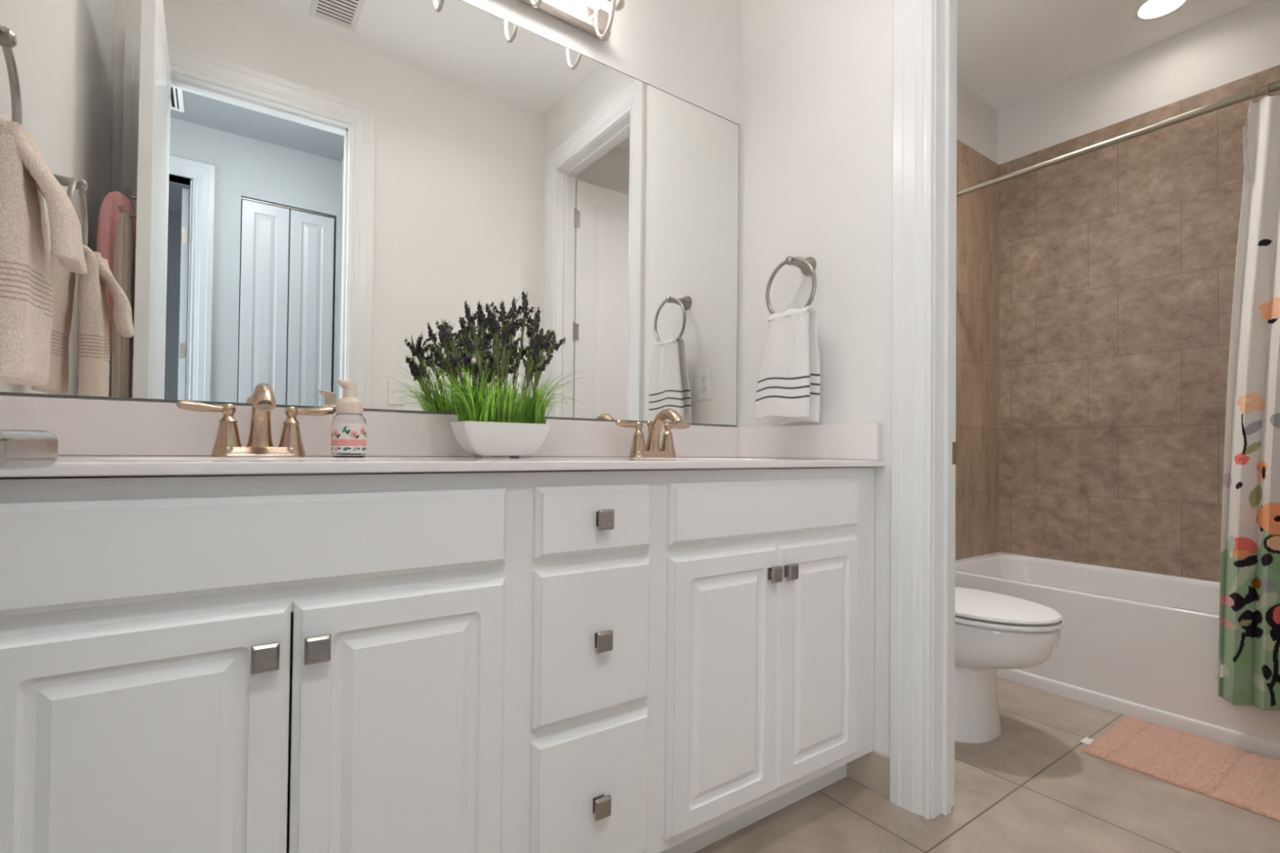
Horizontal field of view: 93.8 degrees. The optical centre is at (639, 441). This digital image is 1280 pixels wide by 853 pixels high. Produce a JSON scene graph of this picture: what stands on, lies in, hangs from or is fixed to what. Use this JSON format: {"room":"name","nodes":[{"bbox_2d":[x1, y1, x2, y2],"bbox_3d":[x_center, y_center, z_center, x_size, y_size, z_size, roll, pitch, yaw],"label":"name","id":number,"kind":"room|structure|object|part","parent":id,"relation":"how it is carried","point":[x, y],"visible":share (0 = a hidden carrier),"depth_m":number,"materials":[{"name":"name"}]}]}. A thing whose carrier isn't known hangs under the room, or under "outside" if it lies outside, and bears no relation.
{"room":"bathroom","nodes":[
{"label":"bathroom","id":0,"kind":"room"},
{"bbox_2d":[0,429,58,470],"bbox_3d":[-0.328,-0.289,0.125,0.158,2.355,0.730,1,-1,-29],"label":"soap dish","id":1,"kind":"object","parent":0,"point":[20,449],"depth_m":0.38,"materials":[{"name":"glass"}]},
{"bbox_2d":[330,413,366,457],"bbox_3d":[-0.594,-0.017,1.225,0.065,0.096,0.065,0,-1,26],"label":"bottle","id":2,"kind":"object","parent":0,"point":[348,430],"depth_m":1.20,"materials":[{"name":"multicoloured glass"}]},
{"bbox_2d":[0,0,998,426],"bbox_3d":[0.349,-0.467,2.118,3.871,2.800,0.100,1,-1,-35],"label":"wall","id":3,"kind":"structure","parent":0,"point":[691,51],"depth_m":1.91,"materials":[{"name":"paint"}]},
{"bbox_2d":[0,0,739,426],"bbox_3d":[-0.388,-0.583,1.530,1.772,1.032,0.005,1,-1,-35],"label":"wall mirror","id":4,"kind":"object","parent":3,"relation":"attached to","point":[291,197],"visible":0.86,"depth_m":1.35,"materials":[{"name":"silver mirror"}]},
{"bbox_2d":[0,395,739,457],"bbox_3d":[-0.386,-0.014,1.518,1.786,0.101,0.020,1,-1,-35],"label":"backsplash","id":5,"kind":"structure","parent":3,"relation":"attached to","point":[81,427],"depth_m":1.24,"materials":[{"name":"stone"}]},
{"bbox_2d":[518,0,624,41],"bbox_3d":[-0.349,-1.191,1.480,0.716,0.167,0.139,1,-1,-35],"label":"vanity light","id":6,"kind":"object","parent":3,"relation":"attached to","point":[586,15],"visible":1,"depth_m":1.65,"materials":[{"name":"white glass"}]},
{"bbox_3d":[-0.177,-1.214,1.580,0.174,0.068,0.068,1,-1,-35],"label":"lamp shade","id":7,"kind":"part","parent":6,"relation":"part of","materials":[{"name":"white glass"}]},
{"bbox_2d":[955,139,999,559],"bbox_3d":[1.567,-0.430,2.915,0.761,2.053,0.011,1,-1,-35],"label":"wall tile","id":8,"kind":"structure","parent":3,"relation":"attached to","point":[977,251],"depth_m":2.99,"materials":[{"name":"tile"}]},
{"bbox_2d":[956,80,1279,197],"bbox_3d":[1.745,-1.085,2.112,0.060,0.060,1.508,1,-1,-35],"label":"curtain rod","id":9,"kind":"object","parent":3,"relation":"attached to","point":[1273,86],"visible":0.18,"depth_m":2.11,"materials":[{"name":"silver metal"}]},
{"bbox_2d":[1242,101,1252,180],"bbox_3d":[1.901,-0.942,1.875,0.024,0.246,0.011,0,-1,29],"label":"wand","id":10,"kind":"object","parent":9,"relation":"hanging from","point":[1246,158],"visible":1,"depth_m":1.87,"materials":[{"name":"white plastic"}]},
{"bbox_2d":[1215,95,1279,710],"bbox_3d":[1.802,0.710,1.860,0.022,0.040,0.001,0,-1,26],"label":"shower curtain","id":11,"kind":"object","parent":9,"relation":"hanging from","point":[1247,671],"visible":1,"depth_m":1.82,"materials":[{"name":"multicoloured fabric"}]},
{"bbox_2d":[1252,88,1255,102],"bbox_3d":[1.916,-1.082,1.871,0.008,0.042,0.040,0,-1,44],"label":"curtain hook","id":12,"kind":"object","parent":9,"relation":"hanging from","point":[1254,100],"visible":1,"depth_m":1.86,"materials":[{"name":"silver metal"}]},
{"bbox_2d":[1266,83,1274,96],"bbox_3d":[1.937,-1.082,1.842,0.040,0.042,0.008,1,-1,-22],"label":"curtain hook","id":13,"kind":"object","parent":9,"relation":"hanging from","point":[1268,94],"visible":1,"depth_m":1.84,"materials":[{"name":"silver metal"}]},
{"bbox_2d":[738,0,893,756],"bbox_3d":[0.825,-0.471,1.456,0.101,2.800,1.532,1,-1,-35],"label":"wall","id":14,"kind":"structure","parent":0,"point":[817,75],"depth_m":1.75,"materials":[{"name":"paint"}]},
{"bbox_2d":[765,256,816,314],"bbox_3d":[0.470,-0.457,1.784,0.098,0.206,0.187,1,-1,-35],"label":"towel ring","id":15,"kind":"object","parent":14,"relation":"attached to","point":[807,266],"visible":0.88,"depth_m":1.78,"materials":[{"name":"silver metal"}]},
{"bbox_2d":[754,306,820,424],"bbox_3d":[0.434,-0.222,1.773,0.083,0.335,0.207,1,-1,-35],"label":"hand towel","id":16,"kind":"object","parent":15,"relation":"hanging from","point":[788,386],"visible":1,"depth_m":1.72,"materials":[{"name":"white fabric"}]},
{"bbox_3d":[0.471,-0.532,1.785,0.098,0.055,0.055,1,-1,-35],"label":"post","id":17,"kind":"part","parent":15,"relation":"part of","materials":[{"name":"silver metal"}]},
{"bbox_2d":[846,750,888,798],"bbox_3d":[0.613,0.878,1.621,0.010,0.102,0.144,1,-1,-35],"label":"baseboard","id":18,"kind":"structure","parent":14,"relation":"attached to","point":[870,770],"depth_m":1.60,"materials":[{"name":"tile"}]},
{"bbox_2d":[888,0,957,819],"bbox_3d":[0.967,-0.312,1.237,0.123,2.478,0.900,1,-1,-35],"label":"door frame","id":19,"kind":"structure","parent":14,"relation":"attached to","point":[913,86],"depth_m":1.51,"materials":[{"name":"paint"}]},
{"bbox_3d":[0.806,0.029,1.539,0.025,0.058,0.004,1,-1,-35],"label":"strike plate","id":20,"kind":"part","parent":19,"relation":"part of","materials":[{"name":"silver metal"}]},
{"bbox_2d":[693,676,1279,852],"bbox_3d":[0.935,0.936,-0.295,5.700,0.060,4.700,1,-1,-35],"label":"floor","id":21,"kind":"structure","parent":0,"point":[1031,788],"depth_m":1.50,"materials":[{"name":"tile"}]},
{"bbox_2d":[0,471,519,852],"bbox_3d":[-0.649,0.477,0.984,0.753,0.860,0.541,1,-1,-35],"label":"base cabinet","id":22,"kind":"object","parent":21,"relation":"on","point":[325,663],"visible":1,"depth_m":0.79,"materials":[{"name":"wood"}]},
{"bbox_3d":[-0.604,0.498,0.725,0.308,0.561,0.020,1,-1,-35],"label":"cabinet door","id":23,"kind":"part","parent":22,"relation":"part of","materials":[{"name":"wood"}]},
{"bbox_3d":[-0.489,0.280,0.781,0.032,0.036,0.023,1,-1,-35],"label":"knob","id":24,"kind":"part","parent":22,"relation":"part of","materials":[{"name":"grey metal"}]},
{"bbox_3d":[-0.440,0.281,0.817,0.032,0.036,0.023,1,-1,-35],"label":"knob","id":25,"kind":"part","parent":22,"relation":"part of","materials":[{"name":"grey metal"}]},
{"bbox_3d":[-0.351,0.503,0.905,0.307,0.561,0.020,1,-1,-35],"label":"cabinet door","id":26,"kind":"part","parent":22,"relation":"part of","materials":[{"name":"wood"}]},
{"bbox_2d":[0,395,884,477],"bbox_3d":[-0.235,0.054,1.302,1.786,0.238,0.546,1,-1,-35],"label":"countertop","id":27,"kind":"structure","parent":22,"relation":"on","point":[104,438],"depth_m":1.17,"materials":[{"name":"stone"}]},
{"bbox_2d":[176,382,335,457],"bbox_3d":[-0.730,-0.040,1.154,0.192,0.136,0.186,0,-1,9],"label":"faucet","id":28,"kind":"object","parent":27,"relation":"on","point":[228,442],"visible":1,"depth_m":1.13,"materials":[{"name":"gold metal"}]},
{"bbox_3d":[-0.805,-0.065,1.102,0.075,0.020,0.022,1,-1,-35],"label":"lever","id":29,"kind":"part","parent":28,"relation":"part of","materials":[{"name":"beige metal"}]},
{"bbox_3d":[-0.775,-0.025,1.128,0.051,0.096,0.051,1,-1,-35],"label":"handle","id":30,"kind":"part","parent":28,"relation":"part of","materials":[{"name":"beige metal"}]},
{"bbox_3d":[-0.733,0.019,1.157,0.153,0.018,0.055,1,-1,-35],"label":"plate","id":31,"kind":"part","parent":28,"relation":"part of","materials":[{"name":"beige metal"}]},
{"bbox_3d":[-0.705,-0.042,1.119,0.055,0.132,0.158,1,-1,-35],"label":"spout","id":32,"kind":"part","parent":28,"relation":"part of","materials":[{"name":"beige metal"}]},
{"bbox_3d":[-0.691,-0.023,1.187,0.051,0.096,0.051,1,-1,-35],"label":"handle","id":33,"kind":"part","parent":28,"relation":"part of","materials":[{"name":"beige metal"}]},
{"bbox_3d":[-0.655,-0.062,1.208,0.075,0.020,0.022,1,-1,-35],"label":"lever","id":34,"kind":"part","parent":28,"relation":"part of","materials":[{"name":"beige metal"}]},
{"bbox_2d":[330,379,367,457],"bbox_3d":[-0.594,-0.047,1.226,0.066,0.156,0.066,0,-1,10],"label":"soap dispenser","id":35,"kind":"object","parent":27,"relation":"on","point":[348,425],"visible":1,"depth_m":1.20,"materials":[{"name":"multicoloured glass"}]},
{"bbox_2d":[414,290,582,457],"bbox_3d":[-0.323,-0.165,1.419,0.423,0.403,0.308,1,-1,-30],"label":"potted plant","id":36,"kind":"object","parent":27,"relation":"on","point":[484,428],"visible":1,"depth_m":1.38,"materials":[{"name":"green plant"}]},
{"bbox_3d":[-0.430,-0.127,1.356,0.089,0.183,0.025,1,-1,-22],"label":"flower stem","id":37,"kind":"part","parent":36,"relation":"part of","materials":[{"name":"green plant"}]},
{"bbox_3d":[-0.426,-0.155,1.380,0.062,0.239,0.019,1,-1,-21],"label":"flower stem","id":38,"kind":"part","parent":36,"relation":"part of","materials":[{"name":"plant"}]},
{"bbox_3d":[-0.424,-0.152,1.342,0.074,0.233,0.022,1,-1,-35],"label":"flower stem","id":39,"kind":"part","parent":36,"relation":"part of","materials":[{"name":"green plant"}]},
{"bbox_3d":[-0.400,-0.116,1.333,0.030,0.161,0.057,0,-1,15],"label":"flower stem","id":40,"kind":"part","parent":36,"relation":"part of","materials":[{"name":"green plant"}]},
{"bbox_3d":[-0.402,-0.126,1.422,0.050,0.183,0.036,1,-1,0],"label":"flower stem","id":41,"kind":"part","parent":36,"relation":"part of","materials":[{"name":"green plant"}]},
{"bbox_3d":[-0.364,-0.138,1.338,0.025,0.206,0.074,0,-1,43],"label":"flower stem","id":42,"kind":"part","parent":36,"relation":"part of","materials":[{"name":"green plant"}]},
{"bbox_3d":[-0.372,-0.176,1.365,0.044,0.283,0.049,1,-1,6],"label":"flower stem","id":43,"kind":"part","parent":36,"relation":"part of","materials":[{"name":"plant"}]},
{"bbox_3d":[-0.381,-0.160,1.411,0.054,0.251,0.014,1,-1,-17],"label":"flower stem","id":44,"kind":"part","parent":36,"relation":"part of","materials":[{"name":"green plant"}]},
{"bbox_3d":[-0.361,-0.181,1.387,0.034,0.293,0.038,1,-1,-12],"label":"flower stem","id":45,"kind":"part","parent":36,"relation":"part of","materials":[{"name":"plant"}]},
{"bbox_3d":[-0.357,-0.183,1.429,0.025,0.299,0.043,1,-1,-14],"label":"flower stem","id":46,"kind":"part","parent":36,"relation":"part of","materials":[{"name":"plant"}]},
{"bbox_3d":[-0.330,-0.167,1.379,0.019,0.266,0.043,0,-1,36],"label":"flower stem","id":47,"kind":"part","parent":36,"relation":"part of","materials":[{"name":"plant"}]},
{"bbox_3d":[-0.327,-0.004,1.415,0.213,0.080,0.111,1,-1,-35],"label":"pot","id":48,"kind":"part","parent":36,"relation":"part of","materials":[{"name":"white ceramic"}]},
{"bbox_3d":[-0.331,-0.187,1.432,0.045,0.306,0.031,1,-1,6],"label":"flower stem","id":49,"kind":"part","parent":36,"relation":"part of","materials":[{"name":"plant"}]},
{"bbox_3d":[-0.312,-0.156,1.370,0.041,0.243,0.020,0,-1,22],"label":"flower stem","id":50,"kind":"part","parent":36,"relation":"part of","materials":[{"name":"green plant"}]},
{"bbox_3d":[-0.296,-0.169,1.393,0.031,0.271,0.030,1,-1,-13],"label":"flower stem","id":51,"kind":"part","parent":36,"relation":"part of","materials":[{"name":"green plant"}]},
{"bbox_3d":[-0.304,-0.194,1.448,0.049,0.321,0.018,1,-1,-18],"label":"flower stem","id":52,"kind":"part","parent":36,"relation":"part of","materials":[{"name":"plant"}]},
{"bbox_3d":[-0.285,-0.200,1.445,0.022,0.333,0.052,0,-1,34],"label":"flower stem","id":53,"kind":"part","parent":36,"relation":"part of","materials":[{"name":"plant"}]},
{"bbox_3d":[-0.269,-0.185,1.473,0.061,0.306,0.021,1,-1,-35],"label":"flower stem","id":54,"kind":"part","parent":36,"relation":"part of","materials":[{"name":"plant"}]},
{"bbox_3d":[-0.255,-0.149,1.412,0.048,0.231,0.019,0,-1,23],"label":"flower stem","id":55,"kind":"part","parent":36,"relation":"part of","materials":[{"name":"green plant"}]},
{"bbox_3d":[-0.272,-0.176,1.465,0.044,0.286,0.024,1,-1,-42],"label":"flower stem","id":56,"kind":"part","parent":36,"relation":"part of","materials":[{"name":"plant"}]},
{"bbox_3d":[-0.234,-0.120,1.427,0.050,0.176,0.032,1,-1,-35],"label":"flower stem","id":57,"kind":"part","parent":36,"relation":"part of","materials":[{"name":"green plant"}]},
{"bbox_3d":[-0.235,-0.154,1.453,0.057,0.243,0.012,1,-1,-17],"label":"flower stem","id":58,"kind":"part","parent":36,"relation":"part of","materials":[{"name":"green plant"}]},
{"bbox_3d":[-0.232,-0.151,1.484,0.094,0.239,0.022,1,-1,-32],"label":"flower stem","id":59,"kind":"part","parent":36,"relation":"part of","materials":[{"name":"green plant"}]},
{"bbox_2d":[615,408,690,457],"bbox_3d":[0.041,-0.024,1.701,0.192,0.136,0.186,0,-1,9],"label":"faucet","id":60,"kind":"object","parent":27,"relation":"on","point":[651,450],"visible":1,"depth_m":1.67,"materials":[{"name":"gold metal"}]},
{"bbox_3d":[-0.035,-0.050,1.649,0.075,0.020,0.022,1,-1,-35],"label":"lever","id":61,"kind":"part","parent":60,"relation":"part of","materials":[{"name":"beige metal"}]},
{"bbox_3d":[-0.004,-0.009,1.675,0.051,0.096,0.051,1,-1,-35],"label":"handle","id":62,"kind":"part","parent":60,"relation":"part of","materials":[{"name":"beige metal"}]},
{"bbox_3d":[0.025,-0.013,1.722,0.014,0.095,0.013,1,-1,-35],"label":"lift rod","id":63,"kind":"part","parent":60,"relation":"part of","materials":[{"name":"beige metal"}]},
{"bbox_3d":[0.037,0.035,1.704,0.153,0.018,0.055,1,-1,-35],"label":"plate","id":64,"kind":"part","parent":60,"relation":"part of","materials":[{"name":"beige metal"}]},
{"bbox_3d":[0.065,-0.026,1.666,0.055,0.132,0.158,1,-1,-35],"label":"spout","id":65,"kind":"part","parent":60,"relation":"part of","materials":[{"name":"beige metal"}]},
{"bbox_3d":[0.080,-0.007,1.734,0.051,0.096,0.051,1,-1,-35],"label":"handle","id":66,"kind":"part","parent":60,"relation":"part of","materials":[{"name":"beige metal"}]},
{"bbox_3d":[0.116,-0.047,1.755,0.075,0.020,0.022,1,-1,-35],"label":"lever","id":67,"kind":"part","parent":60,"relation":"part of","materials":[{"name":"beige metal"}]},
{"bbox_2d":[506,469,657,852],"bbox_3d":[-0.221,0.486,1.288,0.296,0.860,0.541,1,-1,-35],"label":"base cabinet","id":68,"kind":"object","parent":21,"relation":"on","point":[585,719],"visible":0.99,"depth_m":1.07,"materials":[{"name":"wood"}]},
{"bbox_3d":[-0.085,0.653,1.093,0.245,0.272,0.020,1,-1,-35],"label":"drawer","id":69,"kind":"part","parent":68,"relation":"part of","materials":[{"name":"wood"}]},
{"bbox_3d":[-0.082,0.360,1.097,0.245,0.272,0.020,1,-1,-35],"label":"drawer","id":70,"kind":"part","parent":68,"relation":"part of","materials":[{"name":"wood"}]},
{"bbox_3d":[-0.079,0.142,1.100,0.245,0.124,0.020,1,-1,-35],"label":"drawer","id":71,"kind":"part","parent":68,"relation":"part of","materials":[{"name":"wood"}]},
{"bbox_3d":[-0.069,0.655,1.077,0.032,0.036,0.023,1,-1,-35],"label":"knob","id":72,"kind":"part","parent":68,"relation":"part of","materials":[{"name":"grey metal"}]},
{"bbox_3d":[-0.066,0.359,1.081,0.032,0.036,0.023,1,-1,-35],"label":"knob","id":73,"kind":"part","parent":68,"relation":"part of","materials":[{"name":"grey metal"}]},
{"bbox_3d":[-0.064,0.140,1.084,0.032,0.036,0.023,1,-1,-35],"label":"knob","id":74,"kind":"part","parent":68,"relation":"part of","materials":[{"name":"grey metal"}]},
{"bbox_2d":[644,466,874,852],"bbox_3d":[0.199,0.494,1.586,0.732,0.860,0.541,1,-1,-35],"label":"base cabinet","id":75,"kind":"object","parent":21,"relation":"on","point":[764,700],"visible":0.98,"depth_m":1.34,"materials":[{"name":"wood"}]},
{"bbox_3d":[0.183,0.514,1.284,0.312,0.561,0.020,1,-1,-35],"label":"cabinet door","id":76,"kind":"part","parent":75,"relation":"part of","materials":[{"name":"wood"}]},
{"bbox_3d":[0.302,0.296,1.343,0.032,0.036,0.023,1,-1,-35],"label":"knob","id":77,"kind":"part","parent":75,"relation":"part of","materials":[{"name":"grey metal"}]},
{"bbox_3d":[0.346,0.297,1.374,0.032,0.036,0.023,1,-1,-35],"label":"knob","id":78,"kind":"part","parent":75,"relation":"part of","materials":[{"name":"grey metal"}]},
{"bbox_3d":[0.436,0.519,1.463,0.305,0.561,0.020,1,-1,-35],"label":"cabinet door","id":79,"kind":"part","parent":75,"relation":"part of","materials":[{"name":"wood"}]},
{"bbox_2d":[954,586,1063,742],"bbox_3d":[1.020,0.564,2.058,0.448,0.750,0.737,1,-1,-35],"label":"toilet","id":80,"kind":"object","parent":21,"relation":"on","point":[994,631],"visible":0.4,"depth_m":1.82,"materials":[{"name":"ceramic"}]},
{"bbox_3d":[1.079,0.527,1.976,0.369,0.028,0.527,1,-1,-35],"label":"lid","id":81,"kind":"part","parent":80,"relation":"part of","materials":[{"name":"white plastic"}]},
{"bbox_3d":[1.084,0.550,1.968,0.376,0.020,0.516,1,-1,-35],"label":"seat","id":82,"kind":"part","parent":80,"relation":"part of","materials":[{"name":"white plastic"}]},
{"bbox_2d":[955,551,1279,760],"bbox_3d":[1.995,0.756,2.279,0.734,0.394,1.508,1,-1,-35],"label":"bathtub","id":83,"kind":"object","parent":21,"relation":"on","point":[1141,645],"visible":0.53,"depth_m":2.13,"materials":[{"name":"ceramic"}]},
{"bbox_2d":[1080,715,1279,822],"bbox_3d":[1.674,0.932,1.697,0.418,0.018,0.639,1,-1,-35],"label":"bath rug","id":84,"kind":"object","parent":21,"relation":"on","point":[1228,774],"visible":1,"depth_m":1.74,"materials":[{"name":"pink fabric"}]},
{"bbox_2d":[956,0,1257,111],"bbox_3d":[1.607,-1.821,2.019,1.780,0.120,1.532,1,-1,-35],"label":"ceiling","id":85,"kind":"structure","parent":0,"point":[1010,52],"depth_m":2.59,"materials":[{"name":"paint"}]},
{"bbox_2d":[1132,0,1190,22],"bbox_3d":[2.090,-1.760,2.400,0.186,0.029,0.186,1,-1,-35],"label":"recessed light","id":86,"kind":"object","parent":85,"relation":"in","point":[1146,11],"visible":1,"depth_m":2.44,"materials":[{"name":"white glass"}]},
{"bbox_2d":[998,0,1279,164],"bbox_3d":[2.358,-0.440,2.544,0.100,2.800,1.532,1,-1,-35],"label":"wall","id":87,"kind":"structure","parent":0,"point":[1242,42],"depth_m":2.65,"materials":[{"name":"paint"}]},
{"bbox_2d":[998,64,1279,582],"bbox_3d":[2.316,-0.427,2.507,0.012,2.053,1.521,1,-1,-35],"label":"wall tile","id":88,"kind":"structure","parent":87,"relation":"attached to","point":[1117,261],"depth_m":2.69,"materials":[{"name":"tile"}]},
{"bbox_3d":[-0.716,-0.503,0.362,0.100,2.800,1.532,1,-1,-35],"label":"wall","id":89,"kind":"structure","parent":0,"visible":0},
{"bbox_2d":[0,24,22,124],"bbox_3d":[-0.909,-0.485,0.805,0.098,0.206,0.187,1,-1,-35],"label":"towel ring","id":90,"kind":"object","parent":89,"relation":"attached to","point":[8,40],"visible":0.64,"depth_m":0.87,"materials":[{"name":"silver metal"}]},
{"bbox_3d":[-0.908,-0.560,0.806,0.098,0.055,0.055,1,-1,-35],"label":"post","id":91,"kind":"part","parent":90,"relation":"part of","materials":[{"name":"silver metal"}]},
{"bbox_2d":[0,113,85,386],"bbox_3d":[-0.862,-0.254,0.823,0.158,0.348,0.171,1,-1,-35],"label":"hand towel","id":92,"kind":"object","parent":90,"relation":"hanging from","point":[28,188],"visible":1,"depth_m":0.79,"materials":[{"name":"beige fabric"}]}
]}

